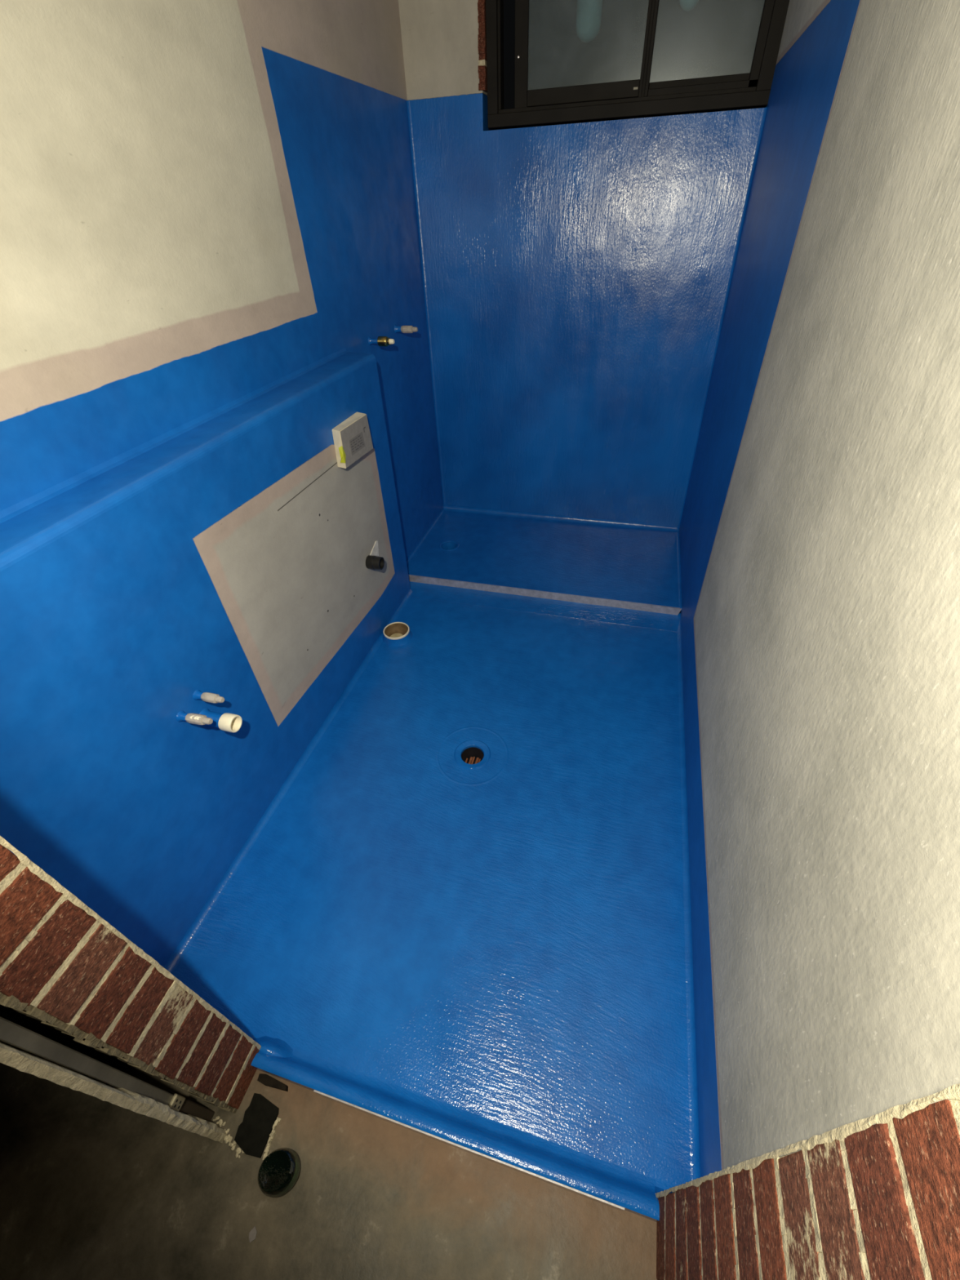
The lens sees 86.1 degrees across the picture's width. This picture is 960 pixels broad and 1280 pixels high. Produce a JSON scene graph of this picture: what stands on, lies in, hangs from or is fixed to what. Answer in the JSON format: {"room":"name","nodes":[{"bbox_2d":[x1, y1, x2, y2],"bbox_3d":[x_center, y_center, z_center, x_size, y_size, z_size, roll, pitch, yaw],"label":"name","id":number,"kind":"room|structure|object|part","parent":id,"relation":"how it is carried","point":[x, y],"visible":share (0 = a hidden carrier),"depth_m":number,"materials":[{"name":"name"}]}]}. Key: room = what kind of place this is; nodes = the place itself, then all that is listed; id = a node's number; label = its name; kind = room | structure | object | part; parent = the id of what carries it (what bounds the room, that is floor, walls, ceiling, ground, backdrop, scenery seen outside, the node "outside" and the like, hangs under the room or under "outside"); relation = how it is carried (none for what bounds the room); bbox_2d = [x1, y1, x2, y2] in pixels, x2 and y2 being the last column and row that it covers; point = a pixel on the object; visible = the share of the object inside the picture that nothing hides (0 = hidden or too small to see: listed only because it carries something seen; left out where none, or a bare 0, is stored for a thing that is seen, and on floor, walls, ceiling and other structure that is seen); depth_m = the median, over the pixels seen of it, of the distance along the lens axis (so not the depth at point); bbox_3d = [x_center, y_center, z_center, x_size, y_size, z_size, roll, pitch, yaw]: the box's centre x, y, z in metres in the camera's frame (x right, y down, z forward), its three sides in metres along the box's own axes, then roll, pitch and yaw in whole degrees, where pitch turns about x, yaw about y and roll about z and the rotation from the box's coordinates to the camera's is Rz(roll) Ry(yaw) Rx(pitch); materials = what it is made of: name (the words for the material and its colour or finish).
{"room":"building under construction","nodes":[
{"label":"building under construction","id":0,"kind":"room"},
{"bbox_2d":[0,1040,226,1142],"bbox_3d":[-1.733,0.022,0.629,2.382,2.300,0.023,8,42,13],"label":"wall","id":1,"kind":"structure","parent":0,"point":[20,1060],"depth_m":0.78,"materials":[{"name":"beige concrete"}]},
{"bbox_2d":[0,1017,214,1121],"bbox_3d":[-0.656,0.191,0.410,0.086,2.242,0.022,8,42,13],"label":"channel","id":2,"kind":"object","parent":1,"relation":"attached to","point":[12,1033],"visible":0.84,"depth_m":0.79,"materials":[{"name":"metal"}]},
{"bbox_3d":[-0.586,0.893,0.992,0.008,0.040,0.022,8,42,13],"label":"mounting plate","id":3,"kind":"part","parent":2,"relation":"part of","materials":[{"name":"metal"}]},
{"bbox_2d":[0,0,443,967],"bbox_3d":[-0.645,-0.902,1.643,0.281,2.570,3.124,8,42,13],"label":"wall","id":4,"kind":"structure","parent":0,"point":[208,215],"depth_m":1.26,"materials":[{"name":"blue paint"}]},
{"bbox_2d":[176,710,213,724],"bbox_3d":[-0.705,0.196,1.272,0.092,0.032,0.032,8,42,13],"label":"outlet","id":5,"kind":"object","parent":4,"relation":"attached to","point":[193,718],"visible":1,"depth_m":1.26,"materials":[{"name":"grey plastic"}]},
{"bbox_2d":[192,689,224,703],"bbox_3d":[-0.693,0.147,1.315,0.081,0.031,0.031,8,42,13],"label":"outlet","id":6,"kind":"object","parent":4,"relation":"attached to","point":[209,697],"visible":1,"depth_m":1.31,"materials":[{"name":"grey plastic"}]},
{"bbox_2d":[199,708,242,732],"bbox_3d":[-0.684,0.211,1.350,0.101,0.052,0.052,8,42,13],"label":"pipe","id":7,"kind":"object","parent":4,"relation":"attached to","point":[227,722],"visible":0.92,"depth_m":1.34,"materials":[{"name":"white plastic"}]},
{"bbox_2d":[217,712,242,732],"bbox_3d":[-0.653,0.216,1.343,0.038,0.047,0.047,8,42,13],"label":"socket","id":8,"kind":"object","parent":7,"relation":"attached to","point":[227,722],"depth_m":1.33,"materials":[{"name":"white plastic"}]},
{"bbox_2d":[332,412,373,468],"bbox_3d":[-0.458,-0.720,1.852,0.039,0.136,0.242,8,42,13],"label":"box","id":9,"kind":"object","parent":4,"relation":"attached to","point":[352,438],"visible":1,"depth_m":1.82,"materials":[{"name":"white plastic"}]},
{"bbox_2d":[369,540,378,555],"bbox_3d":[-0.449,-0.375,2.188,0.004,0.072,0.085,8,42,13],"label":"scrap","id":10,"kind":"object","parent":4,"relation":"attached to","point":[375,552],"visible":1,"depth_m":2.19,"materials":[{"name":"white paper"}]},
{"bbox_2d":[365,555,384,569],"bbox_3d":[-0.439,-0.323,2.144,0.063,0.057,0.057,8,42,13],"label":"pipe","id":11,"kind":"object","parent":4,"relation":"attached to","point":[374,562],"visible":1,"depth_m":2.12,"materials":[{"name":"black plastic"}]},
{"bbox_2d":[368,336,394,346],"bbox_3d":[-0.408,-1.236,2.128,0.111,0.040,0.040,8,42,13],"label":"brass fitting","id":12,"kind":"object","parent":4,"relation":"attached to","point":[384,341],"visible":1,"depth_m":2.11,"materials":[{"name":"gold metal"}]},
{"bbox_2d":[394,324,417,333],"bbox_3d":[-0.335,-1.411,2.334,0.108,0.039,0.039,8,42,13],"label":"outlet","id":13,"kind":"object","parent":4,"relation":"attached to","point":[404,329],"visible":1,"depth_m":2.32,"materials":[{"name":"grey plastic"}]},
{"bbox_2d":[0,1011,657,1279],"bbox_3d":[-0.656,1.927,0.194,5.600,0.130,2.704,8,42,13],"label":"floor","id":14,"kind":"structure","parent":0,"point":[91,1188],"depth_m":1.02,"materials":[{"name":"concrete"}]},
{"bbox_2d":[213,1115,244,1158],"bbox_3d":[-0.539,1.063,1.101,0.103,0.009,0.022,22,46,26],"label":"rubble","id":15,"kind":"object","parent":14,"relation":"on","point":[227,1139],"visible":0.91,"depth_m":1.10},
{"bbox_2d":[248,1226,257,1242],"bbox_3d":[-0.440,1.151,0.995,0.015,0.003,0.017,-26,45,-25],"label":"chip","id":16,"kind":"object","parent":14,"relation":"on","point":[252,1234],"visible":1,"depth_m":0.99,"materials":[{"name":"grey"}]},
{"bbox_2d":[234,1093,279,1158],"bbox_3d":[-0.483,1.050,1.113,0.074,0.008,0.092,8,42,13],"label":"scrap","id":17,"kind":"object","parent":14,"relation":"on","point":[252,1135],"depth_m":1.11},
{"bbox_2d":[262,1116,281,1159],"bbox_3d":[-0.444,1.062,1.095,0.012,0.014,0.068,6,41,10],"label":"strip","id":18,"kind":"object","parent":14,"relation":"on","point":[267,1150],"visible":0.97,"depth_m":1.09,"materials":[{"name":"beige concrete"}]},
{"bbox_2d":[257,1073,288,1091],"bbox_3d":[-0.467,1.001,1.162,0.074,0.019,0.017,8,42,13],"label":"timber offcut","id":19,"kind":"object","parent":14,"relation":"on","point":[264,1078],"visible":1,"depth_m":1.16,"materials":[{"name":"brown wood"}]},
{"bbox_2d":[257,1147,300,1197],"bbox_3d":[-0.408,1.078,1.041,0.082,0.047,0.072,8,42,13],"label":"drain","id":20,"kind":"object","parent":14,"relation":"on","point":[278,1172],"visible":1,"depth_m":1.03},
{"bbox_2d":[313,1089,624,1211],"bbox_3d":[-0.043,1.048,1.062,0.660,0.048,0.003,8,42,13],"label":"threshold angle","id":21,"kind":"object","parent":14,"relation":"on","point":[321,1094],"visible":1,"depth_m":1.05,"materials":[{"name":"metal"}]},
{"bbox_2d":[164,504,700,1221],"bbox_3d":[0.089,0.136,2.144,1.489,0.105,2.797,8,42,13],"label":"floor","id":22,"kind":"structure","parent":0,"point":[495,960],"depth_m":1.51,"materials":[{"name":"blue paint"}]},
{"bbox_2d":[382,622,412,646],"bbox_3d":[-0.383,-0.018,2.382,0.144,0.077,0.144,8,42,13],"label":"pipe","id":23,"kind":"object","parent":22,"relation":"on","point":[396,633],"visible":0.97,"depth_m":2.38,"materials":[{"name":"white plastic"}]},
{"bbox_2d":[453,739,490,769],"bbox_3d":[-0.026,0.448,1.887,0.140,0.100,0.140,8,42,13],"label":"floor drain","id":24,"kind":"object","parent":22,"relation":"in","point":[472,754],"visible":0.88,"depth_m":1.89,"materials":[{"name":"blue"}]},
{"bbox_2d":[408,574,681,615],"bbox_3d":[0.239,-0.235,2.565,1.452,0.036,0.014,8,42,13],"label":"metal edge angle","id":25,"kind":"object","parent":22,"relation":"on","point":[464,584],"visible":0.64,"depth_m":2.54,"materials":[{"name":"metal"}]},
{"bbox_2d":[0,835,959,1279],"bbox_3d":[-0.305,0.114,0.321,1.820,2.504,0.120,8,42,13],"label":"wall","id":26,"kind":"structure","parent":0,"point":[877,1197],"depth_m":0.62,"materials":[{"name":"red brick"}]},
{"bbox_2d":[398,0,767,530],"bbox_3d":[0.417,-1.682,2.502,1.600,2.570,0.327,8,42,13],"label":"wall","id":27,"kind":"structure","parent":0,"point":[577,277],"depth_m":2.40,"materials":[{"name":"blue paint"}]},
{"bbox_2d":[477,0,487,91],"bbox_3d":[0.006,-2.428,1.980,0.031,0.431,0.046,8,42,13],"label":"trim","id":28,"kind":"structure","parent":27,"relation":"attached to","point":[482,75],"depth_m":2.03,"materials":[{"name":"brown brick"}]},
{"bbox_2d":[485,0,789,129],"bbox_3d":[0.558,-2.313,1.901,1.091,0.541,0.076,8,42,13],"label":"window","id":29,"kind":"structure","parent":27,"relation":"in","point":[638,98],"depth_m":2.00,"materials":[{"name":"brown metal"}]},
{"bbox_3d":[0.393,-2.342,1.934,0.533,0.448,0.030,8,42,13],"label":"sash","id":30,"kind":"part","parent":29,"relation":"part of","materials":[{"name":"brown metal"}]},
{"bbox_2d":[647,0,774,96],"bbox_3d":[0.840,-2.279,1.835,0.398,0.449,0.044,8,42,13],"label":"window pane","id":31,"kind":"object","parent":29,"relation":"attached to","point":[741,82],"depth_m":1.94,"materials":[{"name":"glass"}]},
{"bbox_2d":[679,0,698,11],"bbox_3d":[0.791,-2.699,1.766,0.080,0.695,0.080,8,42,13],"label":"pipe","id":32,"kind":"object","parent":27,"relation":"attached to","point":[686,5],"visible":1,"depth_m":1.97,"materials":[{"name":"white plastic"}]},
{"bbox_2d":[679,0,959,1177],"bbox_3d":[0.852,-0.680,1.295,0.253,2.570,3.124,8,42,13],"label":"wall","id":33,"kind":"structure","parent":0,"point":[820,528],"depth_m":0.79,"materials":[{"name":"paint"}]},
{"label":"outside","id":34,"kind":"structure","parent":0,"visible":0},
{"bbox_2d":[575,0,602,42],"bbox_3d":[0.426,-2.734,1.867,0.100,0.745,0.100,8,42,13],"label":"pipe","id":35,"kind":"object","parent":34,"point":[588,12],"visible":1,"depth_m":2.04,"materials":[{"name":"white plastic"}]}
]}

